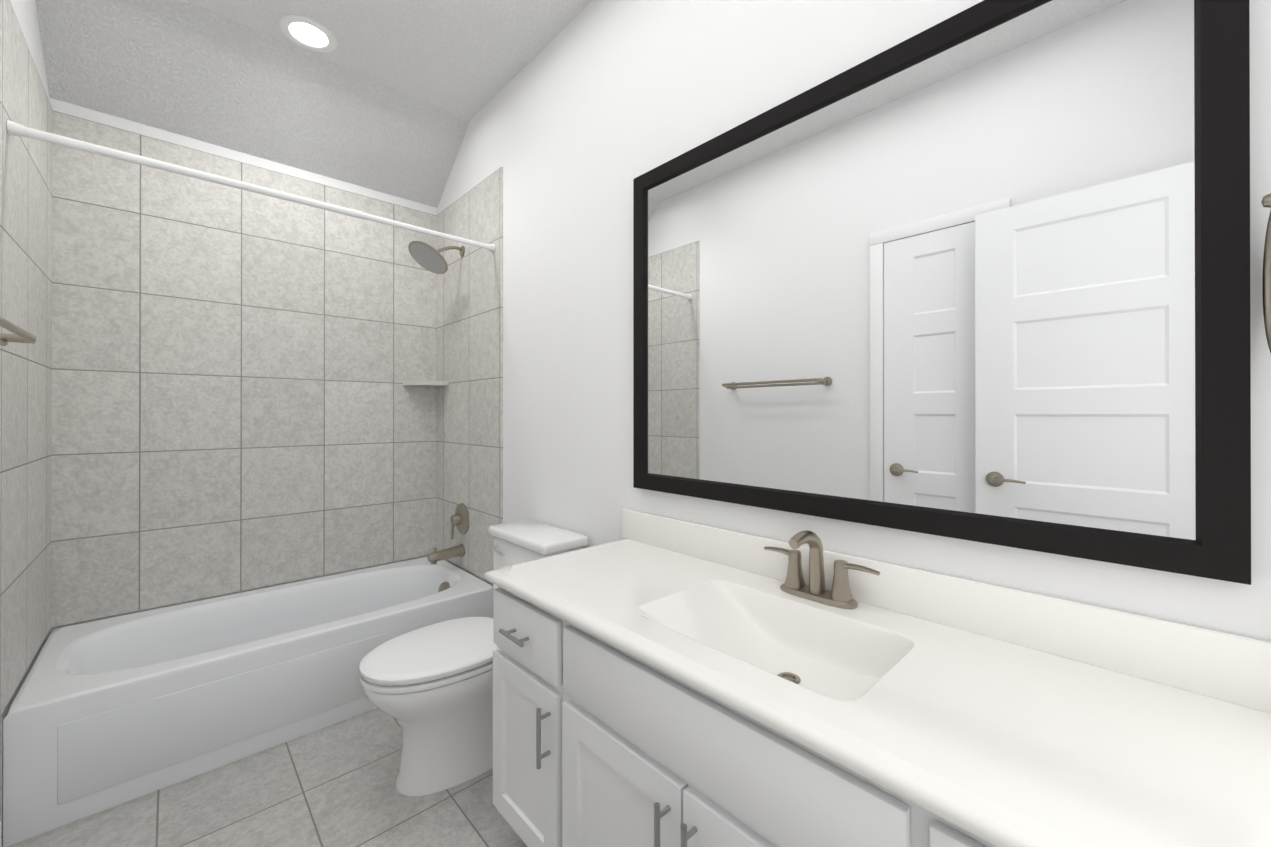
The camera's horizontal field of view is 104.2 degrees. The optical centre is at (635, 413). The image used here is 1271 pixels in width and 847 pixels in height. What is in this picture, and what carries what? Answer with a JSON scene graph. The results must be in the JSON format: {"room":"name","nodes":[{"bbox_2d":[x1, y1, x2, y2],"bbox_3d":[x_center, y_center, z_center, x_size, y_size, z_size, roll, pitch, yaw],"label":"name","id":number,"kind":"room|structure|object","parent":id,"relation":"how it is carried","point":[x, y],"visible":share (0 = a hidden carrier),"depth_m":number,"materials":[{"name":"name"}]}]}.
{"room":"bathroom","nodes":[
{"label":"bathroom","id":0,"kind":"room"},
{"bbox_2d":[2,0,49,836],"bbox_3d":[-1.243,-0.243,0.722,0.120,2.920,3.490,0,0,-43],"label":"wall","id":1,"kind":"structure","parent":0,"point":[25,11],"depth_m":1.69,"materials":[{"name":"white paint"}]},
{"bbox_2d":[0,316,36,345],"bbox_3d":[-1.302,-0.182,0.954,0.108,0.052,0.682,0,0,-43],"label":"towel rail","id":2,"kind":"object","parent":1,"relation":"attached to","point":[20,335],"visible":1,"depth_m":1.17,"materials":[{"name":"silver metal"}]},
{"bbox_2d":[0,0,59,846],"bbox_3d":[-2.018,0.012,1.640,0.009,2.415,0.780,0,0,-43],"label":"tiled wall","id":3,"kind":"structure","parent":1,"relation":"attached to","point":[29,167],"depth_m":1.61,"materials":[{"name":"grey tile"}]},
{"bbox_2d":[7,120,494,251],"bbox_3d":[-1.253,-0.820,1.935,1.504,0.040,0.040,0,0,-43],"label":"rail","id":4,"kind":"object","parent":3,"relation":"attached to","point":[15,129],"visible":1,"depth_m":1.71,"materials":[{"name":"white plastic"}]},
{"bbox_2d":[48,98,436,636],"bbox_3d":[-1.797,-0.239,2.513,1.524,2.920,0.120,0,0,-43],"label":"wall","id":5,"kind":"structure","parent":0,"point":[109,120],"depth_m":2.31,"materials":[{"name":"white paint"}]},
{"bbox_2d":[56,113,435,626],"bbox_3d":[-1.753,-0.174,2.466,1.524,2.039,0.009,0,0,-43],"label":"tiled wall","id":6,"kind":"structure","parent":5,"relation":"attached to","point":[204,392],"depth_m":2.31,"materials":[{"name":"grey tile"}]},
{"bbox_2d":[403,381,448,386],"bbox_3d":[-1.205,-0.173,2.843,0.190,0.024,0.190,0,0,-43],"label":"corner shelf","id":7,"kind":"object","parent":6,"relation":"attached to","point":[427,383],"visible":1,"depth_m":2.81,"materials":[{"name":"grey ceramic"}]},
{"bbox_2d":[2,708,526,846],"bbox_3d":[-0.644,1.278,1.281,1.764,0.120,3.490,0,0,-43],"label":"floor","id":8,"kind":"structure","parent":0,"point":[333,785],"depth_m":1.52,"materials":[{"name":"tile"}]},
{"bbox_2d":[3,557,492,846],"bbox_3d":[-1.486,1.033,2.178,1.504,0.375,0.769,0,0,-43],"label":"bathtub","id":9,"kind":"object","parent":8,"relation":"on","point":[103,714],"visible":0.83,"depth_m":1.77,"materials":[{"name":"white ceramic"}]},
{"bbox_2d":[359,519,587,795],"bbox_3d":[-0.586,0.842,1.782,0.730,0.756,0.428,0,0,-43],"label":"toilet","id":10,"kind":"object","parent":8,"relation":"on","point":[429,688],"visible":0.65,"depth_m":1.61,"materials":[{"name":"white ceramic"}]},
{"bbox_2d":[484,508,1270,846],"bbox_3d":[0.292,0.775,0.993,0.553,0.885,1.544,0,0,-43],"label":"bathroom vanity","id":11,"kind":"object","parent":8,"relation":"on","point":[664,682],"visible":0.94,"depth_m":0.83,"materials":[{"name":"white paint"}]},
{"bbox_2d":[764,531,879,608],"bbox_3d":[0.398,0.350,1.137,0.145,0.165,0.281,0,0,-43],"label":"sink faucet","id":12,"kind":"object","parent":11,"relation":"on","point":[838,595],"visible":0.98,"depth_m":1.15,"materials":[{"name":"silver metal"}]},
{"bbox_2d":[35,0,591,207],"bbox_3d":[-0.644,-1.474,1.288,1.524,0.455,3.250,0,0,-43],"label":"ceiling","id":13,"kind":"structure","parent":0,"point":[392,97],"depth_m":2.13,"materials":[{"name":"white paint"}]},
{"bbox_2d":[279,15,336,51],"bbox_3d":[-1.359,-1.576,2.057,0.200,0.008,0.200,0,0,-43],"label":"recessed light","id":14,"kind":"object","parent":13,"relation":"in","point":[308,33],"visible":1,"depth_m":2.05,"materials":[{"name":"white paint"}]},
{"bbox_2d":[437,0,1270,641],"bbox_3d":[-0.044,-0.240,1.847,0.120,2.920,3.490,0,0,-43],"label":"wall","id":15,"kind":"structure","parent":0,"point":[585,118],"depth_m":1.73,"materials":[{"name":"white paint"}]},
{"bbox_2d":[432,167,502,583],"bbox_3d":[-0.913,0.014,2.678,0.009,2.415,0.780,0,0,-43],"label":"tiled wall","id":16,"kind":"structure","parent":15,"relation":"attached to","point":[469,296],"depth_m":2.62,"materials":[{"name":"grey tile"}]},
{"bbox_2d":[408,241,464,273],"bbox_3d":[-1.047,-0.833,2.613,0.278,0.170,0.215,0,0,-43],"label":"shower head","id":17,"kind":"object","parent":16,"relation":"attached to","point":[426,256],"visible":1,"depth_m":2.58},
{"bbox_2d":[427,544,464,564],"bbox_3d":[-1.014,0.750,2.642,0.187,0.082,0.068,0,0,-43],"label":"tub spout","id":18,"kind":"object","parent":16,"relation":"attached to","point":[434,557],"visible":1,"depth_m":2.62,"materials":[{"name":"silver metal"}]},
{"bbox_2d":[450,503,468,538],"bbox_3d":[-0.971,0.585,2.683,0.066,0.186,0.170,0,0,-43],"label":"tub valve","id":19,"kind":"object","parent":16,"relation":"attached to","point":[459,519],"visible":1,"depth_m":2.67,"materials":[{"name":"silver metal"}]},
{"bbox_2d":[633,0,1250,584],"bbox_3d":[0.453,-0.273,1.207,0.028,1.047,1.315,0,0,-43],"label":"mirror","id":20,"kind":"object","parent":15,"relation":"attached to","point":[979,272],"visible":0.92,"depth_m":0.96,"materials":[{"name":"black mirror"}]},
{"bbox_2d":[1261,193,1270,352],"bbox_3d":[0.902,-0.190,0.632,0.161,0.250,0.127,0,0,-43],"label":"towel ring","id":21,"kind":"object","parent":15,"relation":"attached to","point":[1266,277],"visible":1,"depth_m":0.71,"materials":[{"name":"silver metal"}]}
]}

